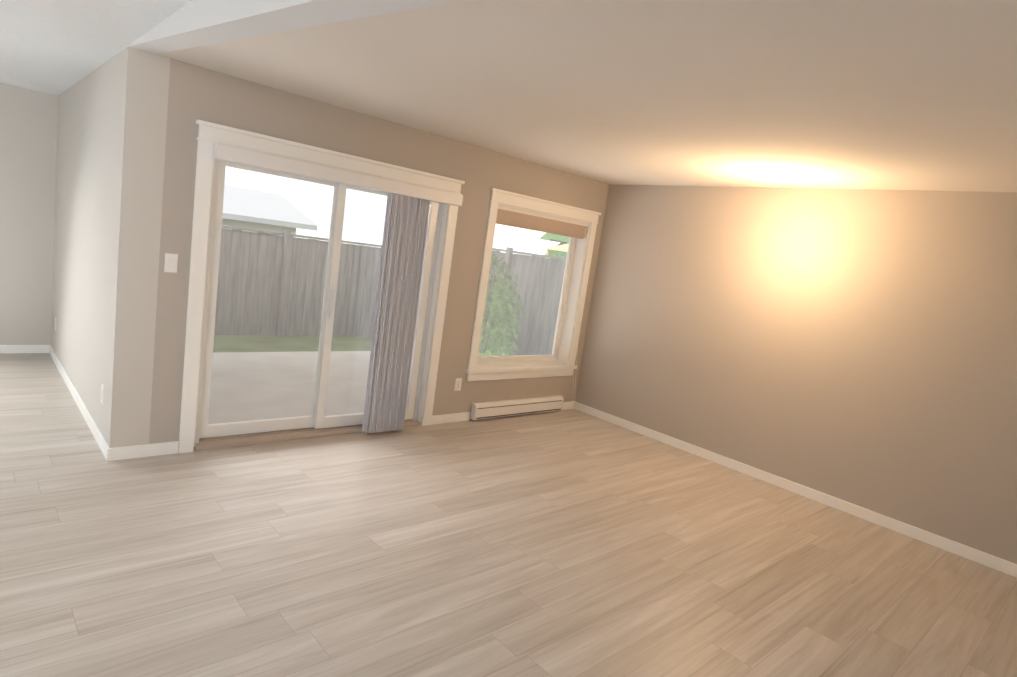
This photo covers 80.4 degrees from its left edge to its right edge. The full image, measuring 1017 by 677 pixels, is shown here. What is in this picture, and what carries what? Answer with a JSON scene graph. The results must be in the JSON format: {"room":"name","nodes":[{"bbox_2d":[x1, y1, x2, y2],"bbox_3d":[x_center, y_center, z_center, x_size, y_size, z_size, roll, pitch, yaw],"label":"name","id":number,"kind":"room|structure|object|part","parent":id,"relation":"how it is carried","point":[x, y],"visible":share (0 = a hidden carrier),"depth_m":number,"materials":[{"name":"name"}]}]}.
{"room":"empty living room","nodes":[
{"label":"empty living room","id":0,"kind":"room"},
{"bbox_2d":[0,83,57,344],"bbox_3d":[-5.766,-1.129,4.434,4.290,2.530,0.210,0,11,-43],"label":"wall","id":1,"kind":"structure","parent":0,"point":[28,135],"depth_m":5.53,"materials":[{"name":"grey paint"}]},
{"bbox_2d":[0,345,48,353],"bbox_3d":[-4.761,0.100,5.548,0.845,0.082,0.013,0,11,-43],"label":"baseboard","id":2,"kind":"structure","parent":1,"relation":"attached to","point":[10,349],"depth_m":5.70,"materials":[{"name":"white wood"}]},
{"bbox_2d":[51,46,169,447],"bbox_3d":[-3.192,-0.796,4.654,0.210,2.530,3.030,0,11,-43],"label":"wall","id":3,"kind":"structure","parent":0,"point":[111,132],"depth_m":3.71,"materials":[{"name":"grey paint"}]},
{"bbox_2d":[49,345,109,460],"bbox_3d":[-3.439,0.404,4.749,0.013,0.082,3.043,0,11,-43],"label":"baseboard","id":4,"kind":"structure","parent":3,"relation":"attached to","point":[97,434],"depth_m":4.34,"materials":[{"name":"white wood"}]},
{"bbox_2d":[101,384,103,403],"bbox_3d":[-2.575,0.352,3.819,0.008,0.115,0.070,0,11,-43],"label":"outlet","id":5,"kind":"object","parent":3,"relation":"attached to","point":[102,393],"visible":1,"depth_m":3.81,"materials":[{"name":"white plastic"}]},
{"bbox_2d":[149,58,608,443],"bbox_3d":[-0.603,-0.505,5.167,4.290,2.530,0.210,0,11,-43],"label":"wall","id":6,"kind":"structure","parent":0,"point":[195,93],"depth_m":4.34,"materials":[{"name":"grey paint"}]},
{"bbox_2d":[109,441,178,460],"bbox_3d":[-2.288,0.707,3.791,0.378,0.082,0.013,0,11,-43],"label":"baseboard","id":7,"kind":"structure","parent":6,"relation":"attached to","point":[139,451],"depth_m":3.78,"materials":[{"name":"white wood"}]},
{"bbox_2d":[164,253,177,272],"bbox_3d":[-2.060,-0.461,3.678,0.070,0.115,0.012,0,11,-43],"label":"light switch","id":8,"kind":"object","parent":6,"relation":"attached to","point":[171,262],"visible":1,"depth_m":3.67,"materials":[{"name":"white plastic"}]},
{"bbox_2d":[195,159,442,443],"bbox_3d":[-1.347,-0.252,4.535,1.796,1.948,0.122,0,11,-43],"label":"sliding door","id":9,"kind":"structure","parent":6,"relation":"in","point":[428,306],"depth_m":4.35,"materials":[{"name":"clear glass"}]},
{"bbox_2d":[199,160,336,437],"bbox_3d":[-1.674,-0.247,4.279,0.889,1.894,0.038,0,11,-43],"label":"sash","id":10,"kind":"object","parent":9,"relation":"attached to","point":[207,430],"visible":0.52,"depth_m":4.11,"materials":[{"name":"white plastic"}]},
{"bbox_3d":[-1.672,-0.258,4.277,0.765,1.747,0.008,0,11,-43],"label":"panel glass","id":11,"kind":"part","parent":9,"relation":"part of","materials":[{"name":"clear glass"}]},
{"bbox_3d":[-1.313,-0.268,4.498,0.024,0.260,0.030,0,11,-43],"label":"handle","id":12,"kind":"part","parent":9,"relation":"part of","materials":[{"name":"white plastic"}]},
{"bbox_2d":[213,143,462,433],"bbox_3d":[-1.220,-0.216,4.437,1.885,1.968,0.073,0,11,-43],"label":"vertical blind","id":13,"kind":"object","parent":9,"relation":"attached to","point":[402,256],"visible":0.98,"depth_m":4.69,"materials":[{"name":"white fabric"}]},
{"bbox_3d":[-1.089,-1.136,4.302,1.885,0.090,0.073,0,11,-43],"label":"rail","id":14,"kind":"part","parent":13,"relation":"part of","materials":[{"name":"white plastic"}]},
{"bbox_2d":[314,183,438,428],"bbox_3d":[-1.038,-0.234,4.809,0.889,1.894,0.038,0,11,-43],"label":"sash","id":15,"kind":"object","parent":9,"relation":"attached to","point":[321,420],"visible":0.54,"depth_m":4.64,"materials":[{"name":"white plastic"}]},
{"bbox_3d":[-1.036,-0.246,4.807,0.765,1.747,0.008,0,11,-43],"label":"panel glass","id":16,"kind":"part","parent":9,"relation":"part of","materials":[{"name":"clear glass"}]},
{"bbox_2d":[178,119,464,453],"bbox_3d":[-1.284,-0.281,4.466,2.036,2.104,0.093,0,11,-43],"label":"door frame","id":17,"kind":"structure","parent":6,"relation":"attached to","point":[210,134],"depth_m":3.93,"materials":[{"name":"white wood"}]},
{"bbox_2d":[431,412,470,424],"bbox_3d":[-0.518,0.718,5.430,0.438,0.082,0.013,0,11,-43],"label":"baseboard","id":18,"kind":"structure","parent":6,"relation":"attached to","point":[450,418],"depth_m":5.42,"materials":[{"name":"white wood"}]},
{"bbox_2d":[454,378,461,390],"bbox_3d":[-0.451,0.414,5.410,0.070,0.115,0.008,0,11,-43],"label":"outlet","id":19,"kind":"object","parent":6,"relation":"attached to","point":[458,382],"visible":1,"depth_m":5.41,"materials":[{"name":"white plastic"}]},
{"bbox_2d":[470,395,563,420],"bbox_3d":[0.115,0.676,5.966,1.200,0.155,0.063,0,11,-43],"label":"heater","id":20,"kind":"object","parent":6,"relation":"attached to","point":[495,409],"visible":1,"depth_m":5.89,"materials":[{"name":"white metal"}]},
{"bbox_2d":[466,188,600,380],"bbox_3d":[0.213,-0.472,5.898,1.490,1.725,0.247,0,11,-43],"label":"dining room window","id":21,"kind":"structure","parent":6,"relation":"in","point":[515,366],"depth_m":6.03,"materials":[{"name":"white"}]},
{"bbox_3d":[0.149,-0.491,5.967,1.140,1.358,0.006,0,11,-43],"label":"glass","id":22,"kind":"part","parent":21,"relation":"part of","materials":[{"name":"clear glass"}]},
{"bbox_2d":[496,205,587,239],"bbox_3d":[0.337,-1.103,5.768,1.244,0.161,0.040,0,11,-43],"label":"shade","id":23,"kind":"object","parent":21,"relation":"attached to","point":[508,216],"depth_m":5.72,"materials":[{"name":"white"}]},
{"bbox_2d":[562,401,574,409],"bbox_3d":[0.626,0.725,6.488,0.235,0.082,0.013,0,11,-43],"label":"baseboard","id":24,"kind":"structure","parent":6,"relation":"attached to","point":[568,405],"depth_m":6.50,"materials":[{"name":"white wood"}]},
{"bbox_2d":[0,353,1016,676],"bbox_3d":[-1.666,0.992,3.148,8.580,0.120,8.360,0,11,-43],"label":"floor","id":25,"kind":"structure","parent":0,"point":[572,543],"depth_m":3.11,"materials":[{"name":"beige wood"}]},
{"bbox_2d":[195,419,420,450],"bbox_3d":[-1.491,0.709,4.683,1.820,0.041,0.210,0,11,-43],"label":"threshold","id":26,"kind":"object","parent":25,"relation":"on","point":[246,439],"visible":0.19,"depth_m":4.41,"materials":[{"name":"beige wood"}]},
{"bbox_2d":[0,0,1016,191],"bbox_3d":[-1.314,-1.497,2.784,8.580,0.140,8.360,0,11,-43],"label":"ceiling","id":27,"kind":"structure","parent":0,"point":[880,94],"depth_m":2.81,"materials":[{"name":"white paint"}]},
{"bbox_2d":[129,0,459,53],"bbox_3d":[-0.451,-0.923,1.635,0.130,0.516,4.910,0,11,-43],"label":"header beam","id":28,"kind":"structure","parent":27,"relation":"attached to","point":[193,23],"depth_m":2.08,"materials":[{"name":"white paint"}]},
{"bbox_2d":[575,184,1016,563],"bbox_3d":[2.666,0.036,4.635,0.210,2.530,5.120,0,11,-43],"label":"wall","id":29,"kind":"structure","parent":0,"point":[857,347],"depth_m":4.67,"materials":[{"name":"grey paint"}]},
{"bbox_2d":[574,401,1016,577],"bbox_3d":[2.345,1.214,4.810,0.013,0.082,4.910,0,11,-43],"label":"baseboard","id":30,"kind":"structure","parent":29,"relation":"attached to","point":[973,554],"depth_m":4.68,"materials":[{"name":"white wood"}]},
{"label":"outside","id":31,"kind":"structure","parent":0,"visible":0},
{"bbox_2d":[213,237,371,351],"bbox_3d":[-13.387,-2.795,21.460,75.000,0.300,95.000,0,11,-43],"label":"ground","id":32,"kind":"structure","parent":31,"point":[247,346],"depth_m":10.08,"materials":[{"name":"grass"}]},
{"bbox_2d":[222,185,316,237],"bbox_3d":[-8.908,-2.940,16.180,5.400,2.740,5.300,0,11,-43],"label":"house","id":33,"kind":"structure","parent":32,"relation":"on","point":[268,200],"depth_m":15.74,"materials":[{"name":"white"}]},
{"bbox_2d":[208,351,370,423],"bbox_3d":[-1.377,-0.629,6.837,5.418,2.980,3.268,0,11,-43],"label":"patio","id":34,"kind":"structure","parent":32,"relation":"on","point":[276,383],"depth_m":6.04,"materials":[{"name":"concrete"}]},
{"bbox_2d":[214,225,381,336],"bbox_3d":[-7.442,-0.978,7.290,16.492,1.850,0.150,0,11,-43],"label":"fence","id":35,"kind":"object","parent":32,"relation":"on","point":[244,248],"depth_m":10.58,"materials":[{"name":"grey wood"}]},
{"bbox_2d":[478,251,523,355],"bbox_3d":[-0.508,-0.331,8.983,1.314,2.022,4.230,8,8,-4],"label":"bush","id":36,"kind":"object","parent":32,"relation":"on","point":[486,323],"depth_m":7.21,"materials":[{"name":"green plant"}]},
{"bbox_2d":[489,247,565,355],"bbox_3d":[1.143,-0.296,10.067,0.150,2.100,7.878,0,11,-43],"label":"fence","id":37,"kind":"object","parent":32,"relation":"on","point":[529,297],"depth_m":10.81,"materials":[{"name":"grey wood"}]},
{"bbox_2d":[540,233,568,260],"bbox_3d":[2.455,-4.364,16.821,3.211,8.500,3.314,0,11,-43],"label":"pine tree","id":38,"kind":"object","parent":32,"relation":"on","point":[559,239],"depth_m":16.49,"materials":[{"name":"green plant"}]},
{"bbox_2d":[544,243,568,258],"bbox_3d":[3.394,-1.141,14.360,3.800,3.150,3.800,0,11,-43],"label":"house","id":39,"kind":"structure","parent":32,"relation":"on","point":[563,246],"depth_m":14.21,"materials":[{"name":"beige"}]}
]}

